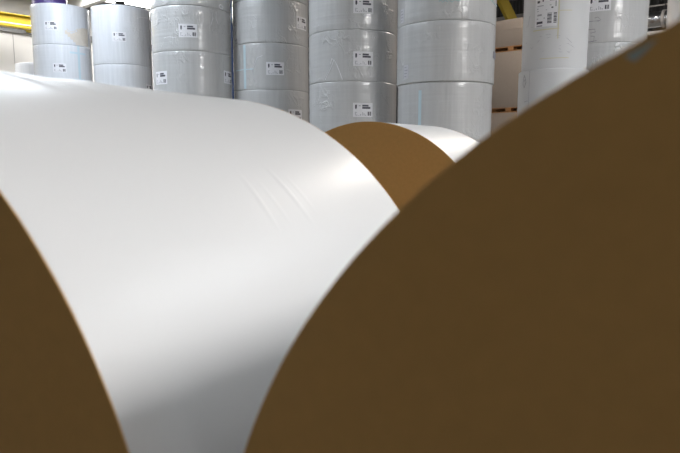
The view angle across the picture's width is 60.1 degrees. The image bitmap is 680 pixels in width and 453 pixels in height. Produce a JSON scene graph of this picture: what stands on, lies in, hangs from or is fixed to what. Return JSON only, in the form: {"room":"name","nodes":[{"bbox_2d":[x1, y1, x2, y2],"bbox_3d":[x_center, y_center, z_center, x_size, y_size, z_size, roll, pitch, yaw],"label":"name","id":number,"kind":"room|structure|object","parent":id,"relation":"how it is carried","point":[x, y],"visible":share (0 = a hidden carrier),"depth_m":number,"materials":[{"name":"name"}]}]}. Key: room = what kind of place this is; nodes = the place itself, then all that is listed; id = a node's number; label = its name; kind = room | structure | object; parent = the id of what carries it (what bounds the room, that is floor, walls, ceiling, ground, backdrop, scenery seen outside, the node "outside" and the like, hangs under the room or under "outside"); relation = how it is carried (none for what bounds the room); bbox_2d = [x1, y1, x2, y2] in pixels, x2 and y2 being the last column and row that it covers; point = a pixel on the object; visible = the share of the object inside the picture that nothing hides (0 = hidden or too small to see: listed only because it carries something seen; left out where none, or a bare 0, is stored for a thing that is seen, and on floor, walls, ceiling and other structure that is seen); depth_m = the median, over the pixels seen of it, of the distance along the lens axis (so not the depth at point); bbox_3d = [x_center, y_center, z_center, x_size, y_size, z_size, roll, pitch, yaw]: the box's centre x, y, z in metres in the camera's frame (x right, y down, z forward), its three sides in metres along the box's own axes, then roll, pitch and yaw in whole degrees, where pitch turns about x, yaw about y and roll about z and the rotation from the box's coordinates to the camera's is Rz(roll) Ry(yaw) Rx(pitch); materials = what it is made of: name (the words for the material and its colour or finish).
{"room":"paper roll warehouse","nodes":[
{"label":"paper roll warehouse","id":0,"kind":"room"},
{"bbox_2d":[0,0,153,89],"bbox_3d":[-14.248,-3.554,13.522,0.200,5.600,34.000,7,10,42],"label":"wall","id":1,"kind":"structure","parent":0,"point":[23,50],"depth_m":17.96,"materials":[{"name":"white paint"}]},
{"bbox_2d":[0,11,30,32],"bbox_3d":[-13.508,-5.305,12.817,1.522,0.365,13.260,7,10,42],"label":"beam","id":2,"kind":"structure","parent":1,"relation":"attached to","point":[11,20],"depth_m":16.65,"materials":[{"name":"yellow metal"}]},
{"bbox_2d":[0,27,151,50],"bbox_3d":[-14.129,-5.303,13.179,0.122,0.090,33.600,7,10,42],"label":"trim","id":3,"kind":"structure","parent":1,"relation":"attached to","point":[1,28],"depth_m":17.84,"materials":[{"name":"grey"}]},
{"bbox_2d":[67,0,107,7],"bbox_3d":[1.078,-5.729,9.896,26.700,0.320,0.184,7,10,42],"label":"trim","id":4,"kind":"structure","parent":1,"relation":"attached to","point":[81,3],"depth_m":17.59,"materials":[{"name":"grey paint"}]},
{"bbox_2d":[67,0,514,36],"bbox_3d":[-4.141,-5.213,4.117,27.400,0.200,34.400,7,10,42],"label":"ceiling","id":5,"kind":"structure","parent":0,"point":[88,8],"depth_m":19.31,"materials":[{"name":"grey"}]},
{"bbox_2d":[105,0,149,10],"bbox_3d":[-8.000,-6.679,16.052,1.760,0.080,12.160,7,10,42],"label":"window","id":6,"kind":"structure","parent":5,"relation":"attached to","point":[142,3],"depth_m":18.32,"materials":[{"name":"white"}]},
{"bbox_2d":[112,0,149,9],"bbox_3d":[-4.934,-6.316,16.355,4.797,0.921,0.247,-1,8,-6],"label":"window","id":7,"kind":"structure","parent":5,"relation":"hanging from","point":[116,2],"depth_m":16.29,"materials":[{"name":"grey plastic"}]},
{"bbox_2d":[648,0,666,28],"bbox_3d":[7.200,-5.424,13.295,4.000,1.832,0.394,7,10,42],"label":"ventilation duct","id":8,"kind":"object","parent":5,"relation":"hanging from","point":[656,19],"visible":0.16,"depth_m":13.25,"materials":[{"name":"silver metal"}]},
{"bbox_2d":[649,3,667,7],"bbox_3d":[7.250,-5.689,13.360,4.000,1.325,0.040,7,10,42],"label":"pipe","id":9,"kind":"object","parent":5,"relation":"hanging from","point":[666,3],"visible":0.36,"depth_m":13.42,"materials":[{"name":"grey metal"}]},
{"bbox_2d":[308,0,667,122],"bbox_3d":[7.301,-4.035,17.098,27.400,5.600,0.205,7,10,42],"label":"wall","id":10,"kind":"structure","parent":0,"point":[517,5],"depth_m":18.16,"materials":[{"name":"grey"}]},
{"bbox_2d":[308,13,523,49],"bbox_3d":[7.180,-6.267,16.662,26.600,0.140,0.163,7,10,42],"label":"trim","id":11,"kind":"structure","parent":10,"relation":"attached to","point":[522,14],"depth_m":18.38,"materials":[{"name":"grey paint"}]},
{"bbox_3d":[-4.141,0.535,4.891,27.400,0.200,34.400,7,10,42],"label":"floor","id":12,"kind":"structure","parent":0,"visible":0},
{"bbox_2d":[0,71,398,452],"bbox_3d":[-0.495,0.331,1.161,1.200,1.200,0.821,4,9,27],"label":"paper roll","id":13,"kind":"object","parent":12,"relation":"on","point":[164,254],"visible":0.79,"depth_m":0.66,"materials":[{"name":"white paper"}]},
{"bbox_2d":[230,0,233,98],"bbox_3d":[-2.470,-3.570,13.646,0.460,5.600,0.460,7,10,42],"label":"steel column","id":14,"kind":"structure","parent":12,"relation":"on","point":[230,0],"depth_m":13.42,"materials":[{"name":"metal"}]},
{"bbox_2d":[325,122,477,209],"bbox_3d":[0.289,0.076,3.055,1.200,1.200,0.641,5,9,31],"label":"paper roll","id":15,"kind":"object","parent":12,"relation":"on","point":[403,158],"visible":0.2,"depth_m":2.66,"materials":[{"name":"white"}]},
{"bbox_2d":[244,20,679,452],"bbox_3d":[0.604,0.412,0.557,1.200,1.200,0.802,5,9,34],"label":"paper roll","id":16,"kind":"object","parent":12,"relation":"on","point":[526,298],"visible":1,"depth_m":0.36,"materials":[{"name":"brown paper"}]},
{"bbox_2d":[497,0,516,19],"bbox_3d":[5.423,-3.837,15.628,3.348,5.705,0.360,0,8,0],"label":"brace","id":17,"kind":"object","parent":12,"relation":"on","point":[505,6],"visible":0.02,"depth_m":15.28,"materials":[{"name":"yellow paint"}]},
{"bbox_3d":[-7.859,-1.590,15.799,1.202,1.100,1.202,0,8,0],"label":"paper roll","id":18,"kind":"object","parent":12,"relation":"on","visible":0},
{"bbox_3d":[-7.859,-2.680,15.652,1.202,1.100,1.202,0,8,0],"label":"paper roll","id":19,"kind":"object","parent":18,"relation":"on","visible":0},
{"bbox_2d":[15,62,33,74],"bbox_3d":[-7.859,-3.727,15.511,1.202,1.012,1.202,0,8,0],"label":"paper roll","id":20,"kind":"object","parent":19,"relation":"on","point":[24,67],"visible":0.09,"depth_m":14.89,"materials":[{"name":"white paper"}]},
{"bbox_3d":[-6.247,-1.148,13.620,1.202,0.807,1.202,0,8,0],"label":"paper roll","id":21,"kind":"object","parent":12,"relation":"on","visible":0},
{"bbox_3d":[-6.247,-1.948,13.512,1.202,0.807,1.202,0,8,0],"label":"paper roll","id":22,"kind":"object","parent":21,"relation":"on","visible":0},
{"bbox_3d":[-6.247,-2.747,13.404,1.202,0.807,1.202,0,8,0],"label":"paper roll","id":23,"kind":"object","parent":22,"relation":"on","visible":0},
{"bbox_2d":[32,44,92,81],"bbox_3d":[-6.247,-3.576,13.293,1.202,0.865,1.202,0,8,0],"label":"paper roll","id":24,"kind":"object","parent":23,"relation":"on","point":[49,60],"visible":0.77,"depth_m":12.78,"materials":[{"name":"white paper"}]},
{"bbox_2d":[30,3,90,49],"bbox_3d":[-6.247,-4.428,13.178,1.202,0.855,1.203,0,8,0],"label":"paper roll","id":25,"kind":"object","parent":24,"relation":"on","point":[51,23],"visible":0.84,"depth_m":12.68,"materials":[{"name":"white paper"}]},
{"bbox_2d":[31,0,66,3],"bbox_3d":[-6.447,-5.142,13.030,0.722,0.600,0.722,0,8,0],"label":"roll","id":26,"kind":"object","parent":25,"relation":"on","point":[32,1],"visible":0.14,"depth_m":12.77,"materials":[{"name":"paper"}]},
{"bbox_3d":[-4.717,-1.078,13.119,1.202,0.800,1.202,0,8,0],"label":"paper roll","id":27,"kind":"object","parent":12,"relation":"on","visible":0},
{"bbox_3d":[-4.717,-1.870,13.012,1.202,0.800,1.202,0,8,0],"label":"paper roll","id":28,"kind":"object","parent":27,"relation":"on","visible":0},
{"bbox_2d":[93,64,152,89],"bbox_3d":[-4.716,-2.863,12.878,1.203,1.203,1.202,0,8,0],"label":"paper roll","id":29,"kind":"object","parent":28,"relation":"on","point":[127,75],"visible":0.43,"depth_m":12.32,"materials":[{"name":"white paper"}]},
{"bbox_2d":[90,4,151,67],"bbox_3d":[-4.713,-4.047,12.718,1.210,1.187,1.203,0,8,0],"label":"paper roll","id":30,"kind":"object","parent":29,"relation":"on","point":[121,34],"visible":0.88,"depth_m":12.21,"materials":[{"name":"white paper"}]},
{"bbox_3d":[-2.307,-0.495,9.489,1.202,0.613,1.202,0,8,0],"label":"paper roll","id":31,"kind":"object","parent":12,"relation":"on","visible":0},
{"bbox_3d":[-2.307,-1.103,9.407,1.202,0.613,1.202,0,8,0],"label":"paper roll","id":32,"kind":"object","parent":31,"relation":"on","visible":0},
{"bbox_3d":[-2.307,-1.710,9.325,1.202,0.613,1.202,0,8,0],"label":"paper roll","id":33,"kind":"object","parent":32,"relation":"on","visible":0},
{"bbox_2d":[152,51,231,98],"bbox_3d":[-2.307,-2.335,9.241,1.203,0.647,1.202,0,8,0],"label":"paper roll","id":34,"kind":"object","parent":33,"relation":"on","point":[202,73],"visible":0.88,"depth_m":8.72,"materials":[{"name":"white paper"}]},
{"bbox_2d":[151,5,230,56],"bbox_3d":[-2.307,-2.974,9.154,1.202,0.643,1.204,0,8,0],"label":"paper roll","id":35,"kind":"object","parent":34,"relation":"on","point":[173,27],"visible":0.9,"depth_m":8.64,"materials":[{"name":"white paper"}]},
{"bbox_2d":[150,0,229,13],"bbox_3d":[-2.307,-3.625,9.067,1.202,0.670,1.202,0,8,0],"label":"paper roll","id":36,"kind":"object","parent":35,"relation":"on","point":[224,5],"visible":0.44,"depth_m":8.64,"materials":[{"name":"white paper"}]},
{"bbox_3d":[-1.106,-0.550,9.742,1.202,0.655,1.202,0,8,0],"label":"paper roll","id":37,"kind":"object","parent":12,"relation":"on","visible":0},
{"bbox_3d":[-1.106,-1.199,9.654,1.202,0.655,1.202,0,8,0],"label":"paper roll","id":38,"kind":"object","parent":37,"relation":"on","visible":0},
{"bbox_2d":[234,89,308,122],"bbox_3d":[-1.106,-1.843,9.568,1.202,0.645,1.202,0,8,0],"label":"paper roll","id":39,"kind":"object","parent":38,"relation":"on","point":[296,103],"visible":0.44,"depth_m":9.04,"materials":[{"name":"white paper"}]},
{"bbox_2d":[233,43,308,92],"bbox_3d":[-1.106,-2.505,9.478,1.202,0.690,1.203,0,8,0],"label":"paper roll","id":40,"kind":"object","parent":39,"relation":"on","point":[257,66],"visible":0.85,"depth_m":8.96,"materials":[{"name":"white paper"}]},
{"bbox_2d":[232,0,308,47],"bbox_3d":[-1.106,-3.164,9.390,1.202,0.640,1.202,0,8,0],"label":"paper roll","id":41,"kind":"object","parent":40,"relation":"on","point":[253,21],"visible":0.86,"depth_m":8.87,"materials":[{"name":"white paper"}]},
{"bbox_2d":[232,0,307,6],"bbox_3d":[-1.106,-3.800,9.304,1.202,0.645,1.202,0,8,0],"label":"paper roll","id":42,"kind":"object","parent":41,"relation":"on","point":[305,2],"visible":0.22,"depth_m":9.08,"materials":[{"name":"white paper"}]},
{"bbox_3d":[0.177,-0.351,8.319,1.202,0.640,1.202,0,8,0],"label":"paper roll","id":43,"kind":"object","parent":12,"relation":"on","visible":0},
{"bbox_3d":[0.177,-0.985,8.233,1.202,0.640,1.202,0,8,0],"label":"paper roll","id":44,"kind":"object","parent":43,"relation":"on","visible":0},
{"bbox_2d":[309,81,396,131],"bbox_3d":[0.177,-1.620,8.147,1.202,0.642,1.203,0,8,0],"label":"paper roll","id":45,"kind":"object","parent":44,"relation":"on","point":[332,105],"visible":0.75,"depth_m":7.62,"materials":[{"name":"white paper"}]},
{"bbox_2d":[309,29,396,84],"bbox_3d":[0.177,-2.255,8.062,1.202,0.640,1.203,0,8,0],"label":"paper roll","id":46,"kind":"object","parent":45,"relation":"on","point":[347,54],"visible":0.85,"depth_m":7.54,"materials":[{"name":"white paper"}]},
{"bbox_2d":[309,0,397,36],"bbox_3d":[0.177,-3.062,7.953,1.202,0.988,1.203,0,8,0],"label":"paper roll","id":47,"kind":"object","parent":46,"relation":"on","point":[324,15],"visible":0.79,"depth_m":7.48,"materials":[{"name":"white paper"}]},
{"bbox_3d":[1.313,-0.220,7.591,1.202,0.575,1.202,0,8,0],"label":"paper roll","id":48,"kind":"object","parent":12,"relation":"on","visible":0},
{"bbox_3d":[1.313,-0.790,7.514,1.202,0.575,1.202,0,8,0],"label":"paper roll","id":49,"kind":"object","parent":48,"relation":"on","visible":0},
{"bbox_2d":[397,81,491,141],"bbox_3d":[1.313,-1.417,7.429,1.166,0.691,1.166,0,8,0],"label":"paper roll","id":50,"kind":"object","parent":49,"relation":"on","point":[465,108],"visible":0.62,"depth_m":6.91,"materials":[{"name":"white paper"}]},
{"bbox_2d":[397,20,495,86],"bbox_3d":[1.313,-2.099,7.338,1.202,0.686,1.202,0,8,0],"label":"paper roll","id":51,"kind":"object","parent":50,"relation":"on","point":[436,50],"visible":0.82,"depth_m":6.82,"materials":[{"name":"white paper"}]},
{"bbox_2d":[397,0,496,30],"bbox_3d":[1.313,-2.970,7.217,1.202,1.073,1.209,0,8,0],"label":"paper roll","id":52,"kind":"object","parent":51,"relation":"on","point":[409,11],"visible":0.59,"depth_m":6.77,"materials":[{"name":"white paper"}]},
{"bbox_3d":[2.772,-0.568,7.838,0.862,1.200,0.862,0,8,0],"label":"paper roll","id":53,"kind":"object","parent":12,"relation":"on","visible":0},
{"bbox_2d":[517,68,586,113],"bbox_3d":[2.772,-1.585,7.701,0.862,0.852,0.862,0,8,0],"label":"paper roll","id":54,"kind":"object","parent":53,"relation":"on","point":[533,85],"visible":0.38,"depth_m":7.35,"materials":[{"name":"white paper"}]},
{"bbox_2d":[521,0,589,71],"bbox_3d":[2.785,-2.507,7.615,0.802,0.998,0.803,0,8,0],"label":"paper roll","id":55,"kind":"object","parent":54,"relation":"on","point":[555,32],"visible":0.87,"depth_m":7.29,"materials":[{"name":"white paper"}]},
{"bbox_3d":[3.913,-0.444,9.098,1.202,0.617,1.202,0,8,0],"label":"paper roll","id":56,"kind":"object","parent":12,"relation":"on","visible":0},
{"bbox_3d":[3.913,-1.055,9.016,1.202,0.617,1.202,0,8,0],"label":"paper roll","id":57,"kind":"object","parent":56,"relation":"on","visible":0},
{"bbox_3d":[3.913,-1.666,8.934,1.202,0.617,1.202,0,8,0],"label":"paper roll","id":58,"kind":"object","parent":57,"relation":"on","visible":0},
{"bbox_2d":[586,42,633,69],"bbox_3d":[3.913,-2.315,8.846,1.202,0.692,1.202,0,8,0],"label":"paper roll","id":59,"kind":"object","parent":58,"relation":"on","point":[596,52],"visible":0.16,"depth_m":8.27,"materials":[{"name":"silver paper"}]},
{"bbox_2d":[588,0,649,43],"bbox_3d":[3.913,-3.182,8.729,1.202,1.058,1.202,0,8,0],"label":"paper roll","id":60,"kind":"object","parent":59,"relation":"on","point":[609,20],"visible":0.59,"depth_m":8.21,"materials":[{"name":"white paper"}]},
{"bbox_3d":[5.567,-0.461,9.158,1.202,0.635,1.202,0,8,0],"label":"paper roll","id":61,"kind":"object","parent":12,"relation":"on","visible":0},
{"bbox_3d":[5.567,-1.090,9.074,1.202,0.635,1.202,0,8,0],"label":"paper roll","id":62,"kind":"object","parent":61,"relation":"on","visible":0},
{"bbox_3d":[5.567,-1.720,8.989,1.202,0.635,1.202,0,8,0],"label":"paper roll","id":63,"kind":"object","parent":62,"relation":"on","visible":0},
{"bbox_3d":[5.567,-2.349,8.904,1.202,0.635,1.202,0,8,0],"label":"paper roll","id":64,"kind":"object","parent":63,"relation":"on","visible":0},
{"bbox_2d":[666,0,679,26],"bbox_3d":[5.567,-3.090,8.804,1.202,0.860,1.202,0,8,0],"label":"paper roll","id":65,"kind":"object","parent":64,"relation":"on","point":[673,6],"visible":0.34,"depth_m":8.78,"materials":[{"name":"white paper"}]},
{"bbox_3d":[3.711,-0.623,12.373,1.203,0.098,1.130,7,10,42],"label":"wooden pallet","id":66,"kind":"object","parent":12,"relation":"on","visible":0},
{"bbox_2d":[491,112,516,132],"bbox_3d":[3.712,-1.500,12.255,1.206,1.672,1.126,7,10,42],"label":"carton","id":67,"kind":"object","parent":66,"relation":"on","point":[497,119],"visible":0.11,"depth_m":11.86,"materials":[{"name":"beige cardboard"}]},
{"bbox_2d":[491,107,516,112],"bbox_3d":[3.712,-2.377,12.137,1.203,0.098,1.130,7,10,42],"label":"wooden pallet","id":68,"kind":"object","parent":67,"relation":"on","point":[509,109],"visible":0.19,"depth_m":11.83,"materials":[{"name":"orange wood"}]},
{"bbox_2d":[492,50,521,107],"bbox_3d":[3.712,-2.965,12.058,1.206,1.087,1.126,7,10,42],"label":"carton","id":69,"kind":"object","parent":68,"relation":"on","point":[507,69],"visible":0.2,"depth_m":11.67,"materials":[{"name":"beige cardboard"}]},
{"bbox_2d":[495,45,521,52],"bbox_3d":[3.712,-3.552,11.979,1.203,0.098,1.130,7,10,42],"label":"wooden pallet","id":70,"kind":"object","parent":69,"relation":"on","point":[508,48],"visible":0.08,"depth_m":11.62,"materials":[{"name":"orange wood"}]},
{"bbox_2d":[495,17,522,49],"bbox_3d":[3.712,-3.856,11.938,1.206,0.516,1.126,7,10,42],"label":"carton","id":71,"kind":"object","parent":70,"relation":"on","point":[509,32],"visible":0.2,"depth_m":11.54,"materials":[{"name":"beige cardboard"}]}
]}

